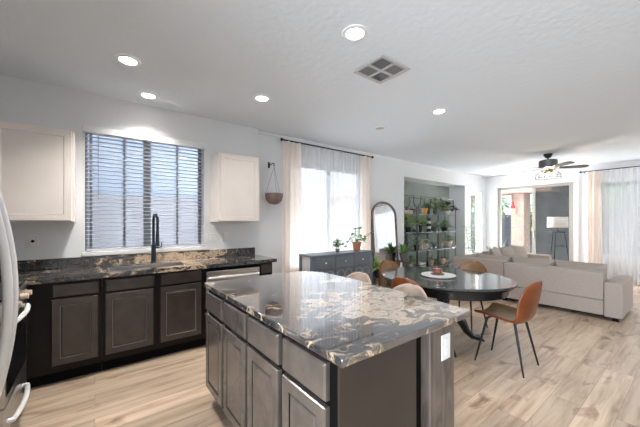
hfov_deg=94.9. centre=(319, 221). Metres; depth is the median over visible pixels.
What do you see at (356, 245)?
plant
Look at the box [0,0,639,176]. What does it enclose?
ceiling
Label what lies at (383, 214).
arched mirror
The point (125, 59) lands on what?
recessed light
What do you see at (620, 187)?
sheer curtain
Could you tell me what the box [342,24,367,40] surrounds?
recessed light
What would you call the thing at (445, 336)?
outlet
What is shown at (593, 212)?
drape
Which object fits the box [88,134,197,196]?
sky
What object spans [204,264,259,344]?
dishwasher
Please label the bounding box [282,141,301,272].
drape
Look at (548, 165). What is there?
ceiling fan
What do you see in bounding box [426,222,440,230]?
potted plant
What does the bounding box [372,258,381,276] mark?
potted plant
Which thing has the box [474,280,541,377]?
dining chair
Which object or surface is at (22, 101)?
wall
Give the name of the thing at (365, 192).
drape
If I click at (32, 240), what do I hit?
wall plate
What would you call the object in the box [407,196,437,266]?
etagere
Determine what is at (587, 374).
floor
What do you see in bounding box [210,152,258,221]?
upper cabinet
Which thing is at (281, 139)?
curtain rod
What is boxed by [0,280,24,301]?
cooktop
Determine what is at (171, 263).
sink
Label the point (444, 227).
potted plant
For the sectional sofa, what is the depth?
4.50 m
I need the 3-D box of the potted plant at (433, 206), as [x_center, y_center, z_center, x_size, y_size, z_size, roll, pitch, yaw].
[3.073,-0.397,7.620,0.682,0.406,0.553,0,0,-37]
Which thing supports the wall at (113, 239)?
on the garden
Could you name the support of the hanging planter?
hanging from the wall hook
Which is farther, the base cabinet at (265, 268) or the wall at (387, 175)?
the wall at (387, 175)
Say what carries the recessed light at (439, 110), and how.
in the ceiling
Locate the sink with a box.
[107,262,184,270]
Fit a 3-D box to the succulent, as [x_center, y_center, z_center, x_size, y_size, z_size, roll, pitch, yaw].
[3.243,1.004,7.807,0.205,0.202,0.207,0,0,-37]
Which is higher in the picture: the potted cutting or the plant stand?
the potted cutting
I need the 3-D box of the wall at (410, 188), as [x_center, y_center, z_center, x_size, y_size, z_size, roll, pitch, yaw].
[2.623,0.010,7.731,2.970,2.740,0.120,0,0,-37]
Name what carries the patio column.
on the patio
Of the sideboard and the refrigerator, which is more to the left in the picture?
the refrigerator
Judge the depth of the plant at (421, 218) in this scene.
7.19 m
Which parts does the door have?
screen pane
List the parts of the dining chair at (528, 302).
leg, leg, leg, leg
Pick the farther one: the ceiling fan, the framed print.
the framed print
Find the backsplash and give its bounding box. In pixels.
[0,247,254,272]
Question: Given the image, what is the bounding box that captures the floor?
[10,284,639,426]
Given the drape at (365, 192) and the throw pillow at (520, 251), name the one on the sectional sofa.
the throw pillow at (520, 251)
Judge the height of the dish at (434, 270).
0.075 m
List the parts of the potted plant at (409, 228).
pot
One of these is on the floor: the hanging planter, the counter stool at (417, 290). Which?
the counter stool at (417, 290)
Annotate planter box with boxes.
[404,210,412,213]
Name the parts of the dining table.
leg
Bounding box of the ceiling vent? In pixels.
[353,54,409,83]
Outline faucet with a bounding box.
[151,213,161,262]
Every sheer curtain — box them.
[301,144,333,253]
[334,151,359,250]
[602,167,639,284]
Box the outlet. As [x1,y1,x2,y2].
[441,332,449,360]
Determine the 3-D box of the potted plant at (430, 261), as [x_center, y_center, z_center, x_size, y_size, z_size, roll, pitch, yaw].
[2.830,0.972,7.483,0.209,0.268,0.283,0,0,-37]
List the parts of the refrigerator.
door handle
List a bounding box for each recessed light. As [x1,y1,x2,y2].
[114,54,140,65]
[138,91,157,98]
[253,94,270,101]
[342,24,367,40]
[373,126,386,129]
[431,108,446,113]
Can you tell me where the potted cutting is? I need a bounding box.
[332,238,343,251]
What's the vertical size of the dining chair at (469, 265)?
0.846 m
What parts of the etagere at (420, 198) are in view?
post, post, shelf glass, post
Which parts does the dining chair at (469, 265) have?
leg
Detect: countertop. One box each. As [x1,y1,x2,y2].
[0,254,276,284]
[204,271,470,367]
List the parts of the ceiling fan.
blade, blade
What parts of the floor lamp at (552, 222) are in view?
leg, lamp shade, leg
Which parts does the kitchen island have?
drawer, door, door, drawer, door, drawer, drawer, door, panel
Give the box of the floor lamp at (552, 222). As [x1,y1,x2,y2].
[547,217,568,260]
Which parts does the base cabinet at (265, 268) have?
drawer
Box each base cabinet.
[26,278,101,387]
[102,269,204,370]
[259,262,271,275]
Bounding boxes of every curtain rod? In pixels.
[280,138,373,157]
[579,166,639,173]
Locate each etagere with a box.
[404,195,416,266]
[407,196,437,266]
[428,198,455,266]
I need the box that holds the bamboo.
[461,219,479,254]
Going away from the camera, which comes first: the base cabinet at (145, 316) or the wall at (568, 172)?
the base cabinet at (145, 316)
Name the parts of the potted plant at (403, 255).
pot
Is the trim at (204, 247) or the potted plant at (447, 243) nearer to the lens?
the trim at (204, 247)
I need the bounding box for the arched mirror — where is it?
[371,201,398,284]
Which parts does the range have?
control panel, drawer, drawer handle, knob, knob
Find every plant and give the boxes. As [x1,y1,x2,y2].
[341,226,373,250]
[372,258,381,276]
[393,243,411,260]
[404,214,428,231]
[404,226,437,249]
[406,256,415,266]
[418,216,425,231]
[425,199,450,214]
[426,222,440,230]
[427,255,436,265]
[436,221,454,230]
[441,201,459,214]
[442,234,454,246]
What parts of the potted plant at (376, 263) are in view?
pot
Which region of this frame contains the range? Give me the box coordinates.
[0,280,31,426]
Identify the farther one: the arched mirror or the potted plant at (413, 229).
the potted plant at (413, 229)
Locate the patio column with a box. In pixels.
[502,188,531,252]
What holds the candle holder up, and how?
on the etagere at (420, 198)
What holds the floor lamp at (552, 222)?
on the floor
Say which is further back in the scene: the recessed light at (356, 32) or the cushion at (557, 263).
the cushion at (557, 263)
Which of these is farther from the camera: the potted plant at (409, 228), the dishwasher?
the potted plant at (409, 228)
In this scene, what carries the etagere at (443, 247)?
on the floor
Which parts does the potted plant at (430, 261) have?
pot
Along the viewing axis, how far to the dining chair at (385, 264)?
4.06 m
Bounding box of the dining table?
[381,267,517,356]
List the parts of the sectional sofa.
arm, arm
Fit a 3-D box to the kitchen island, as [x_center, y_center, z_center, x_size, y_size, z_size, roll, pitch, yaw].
[-0.088,0.939,1.880,0.813,0.878,1.539,0,0,-37]
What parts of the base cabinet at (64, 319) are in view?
door, drawer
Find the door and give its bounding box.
[498,182,573,260]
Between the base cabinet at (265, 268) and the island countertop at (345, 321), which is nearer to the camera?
the island countertop at (345, 321)
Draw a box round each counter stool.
[347,272,371,283]
[393,283,426,297]
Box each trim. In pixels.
[82,246,206,255]
[258,130,486,178]
[494,177,578,261]
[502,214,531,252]
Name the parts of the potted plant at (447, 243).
pot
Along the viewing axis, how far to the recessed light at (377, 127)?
4.24 m
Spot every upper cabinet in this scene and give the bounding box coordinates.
[0,121,75,221]
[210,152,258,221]
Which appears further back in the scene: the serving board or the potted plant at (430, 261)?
the potted plant at (430, 261)
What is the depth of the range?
2.04 m
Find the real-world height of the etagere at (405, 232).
1.997 m
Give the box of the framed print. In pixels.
[421,239,427,248]
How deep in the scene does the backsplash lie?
3.26 m
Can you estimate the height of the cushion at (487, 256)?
0.388 m
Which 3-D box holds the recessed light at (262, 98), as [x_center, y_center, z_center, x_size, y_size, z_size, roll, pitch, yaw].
[-0.636,-1.355,3.220,0.188,0.009,0.188,0,0,-37]
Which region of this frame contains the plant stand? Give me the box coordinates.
[398,260,409,266]
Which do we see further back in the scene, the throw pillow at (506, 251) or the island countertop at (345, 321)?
the throw pillow at (506, 251)
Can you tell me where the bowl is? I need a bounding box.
[265,193,282,203]
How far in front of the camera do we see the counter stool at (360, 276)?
2.81 m
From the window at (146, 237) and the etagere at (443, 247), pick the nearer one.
the window at (146, 237)
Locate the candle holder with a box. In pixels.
[427,218,430,230]
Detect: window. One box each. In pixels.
[85,133,200,250]
[471,192,478,253]
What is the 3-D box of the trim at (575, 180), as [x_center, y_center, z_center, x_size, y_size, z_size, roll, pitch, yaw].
[5.774,0.140,7.986,0.017,2.480,1.930,0,0,-37]
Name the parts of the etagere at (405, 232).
post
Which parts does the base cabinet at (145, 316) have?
drawer, door, frame, door, drawer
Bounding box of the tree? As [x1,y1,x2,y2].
[502,196,510,217]
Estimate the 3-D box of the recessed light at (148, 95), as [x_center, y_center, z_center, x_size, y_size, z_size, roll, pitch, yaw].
[-1.841,-1.355,3.150,0.188,0.009,0.188,0,0,-37]
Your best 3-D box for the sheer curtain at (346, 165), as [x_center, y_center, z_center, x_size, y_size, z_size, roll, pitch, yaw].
[0.510,0.054,5.343,0.650,2.612,0.055,0,0,-37]
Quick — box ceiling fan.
[514,153,588,179]
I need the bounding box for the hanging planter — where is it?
[265,168,282,203]
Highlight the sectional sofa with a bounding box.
[454,249,632,321]
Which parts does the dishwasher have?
door, control panel, door handle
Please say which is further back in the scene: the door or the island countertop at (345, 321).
the door
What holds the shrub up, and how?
on the garden
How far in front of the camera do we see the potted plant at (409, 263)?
6.97 m
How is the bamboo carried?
on the floor
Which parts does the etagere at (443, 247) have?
post, post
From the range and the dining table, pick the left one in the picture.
the range
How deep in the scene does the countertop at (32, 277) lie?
2.89 m
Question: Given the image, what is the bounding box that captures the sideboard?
[299,249,372,282]
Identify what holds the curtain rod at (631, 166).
attached to the wall at (568, 172)
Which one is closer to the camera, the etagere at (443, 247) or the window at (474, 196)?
the etagere at (443, 247)
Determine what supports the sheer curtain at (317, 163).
hanging from the curtain rod at (281, 139)
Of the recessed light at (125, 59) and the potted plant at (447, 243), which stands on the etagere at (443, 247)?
the potted plant at (447, 243)
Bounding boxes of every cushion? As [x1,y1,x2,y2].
[476,253,510,261]
[511,256,554,265]
[554,260,607,280]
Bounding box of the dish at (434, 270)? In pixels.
[432,266,442,273]
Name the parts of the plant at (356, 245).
pot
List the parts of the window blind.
rail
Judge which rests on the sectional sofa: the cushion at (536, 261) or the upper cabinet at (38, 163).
the cushion at (536, 261)
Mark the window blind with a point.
(89, 129)
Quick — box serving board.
[421,272,455,278]
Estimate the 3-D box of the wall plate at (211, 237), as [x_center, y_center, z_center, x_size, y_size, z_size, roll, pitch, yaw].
[-1.422,0.210,3.874,0.125,0.120,0.010,0,0,-37]
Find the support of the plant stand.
on the floor
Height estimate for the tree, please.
3.380 m
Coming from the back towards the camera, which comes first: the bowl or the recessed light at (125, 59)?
the bowl
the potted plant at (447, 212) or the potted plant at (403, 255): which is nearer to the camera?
the potted plant at (403, 255)
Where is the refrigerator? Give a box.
[0,191,18,396]
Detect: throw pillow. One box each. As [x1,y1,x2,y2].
[490,246,501,254]
[500,246,516,256]
[509,245,527,257]
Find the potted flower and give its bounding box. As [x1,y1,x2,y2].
[422,203,427,213]
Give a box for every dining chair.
[378,260,399,288]
[391,276,422,288]
[448,261,487,332]
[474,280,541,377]
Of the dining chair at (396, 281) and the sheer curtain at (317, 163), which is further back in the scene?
the sheer curtain at (317, 163)
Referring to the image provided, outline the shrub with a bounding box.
[509,199,531,230]
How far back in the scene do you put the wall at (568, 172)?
7.49 m
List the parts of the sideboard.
leg, panel, leg, drawer, door, drawer, door, drawer, door, leg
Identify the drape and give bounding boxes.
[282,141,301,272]
[360,156,370,250]
[585,171,601,263]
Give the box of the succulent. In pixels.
[439,256,445,263]
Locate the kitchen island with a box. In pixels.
[206,290,453,426]
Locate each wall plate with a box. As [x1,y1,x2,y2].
[26,235,37,247]
[207,233,216,242]
[223,232,228,240]
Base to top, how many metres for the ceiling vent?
0.012 m
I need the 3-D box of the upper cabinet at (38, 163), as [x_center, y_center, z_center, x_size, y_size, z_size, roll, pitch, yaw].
[-2.849,-0.431,2.572,1.077,0.858,0.338,0,0,-37]
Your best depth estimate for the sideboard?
4.66 m
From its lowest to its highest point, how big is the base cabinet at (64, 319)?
0.870 m
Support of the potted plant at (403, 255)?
on the plant stand
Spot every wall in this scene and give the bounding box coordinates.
[0,75,257,260]
[88,192,198,248]
[258,133,485,283]
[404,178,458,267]
[404,181,448,267]
[486,160,639,261]
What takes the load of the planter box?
on the etagere at (405, 232)
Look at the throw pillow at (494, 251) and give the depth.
5.73 m
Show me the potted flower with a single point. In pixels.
(425, 209)
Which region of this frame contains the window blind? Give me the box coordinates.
[83,125,206,250]

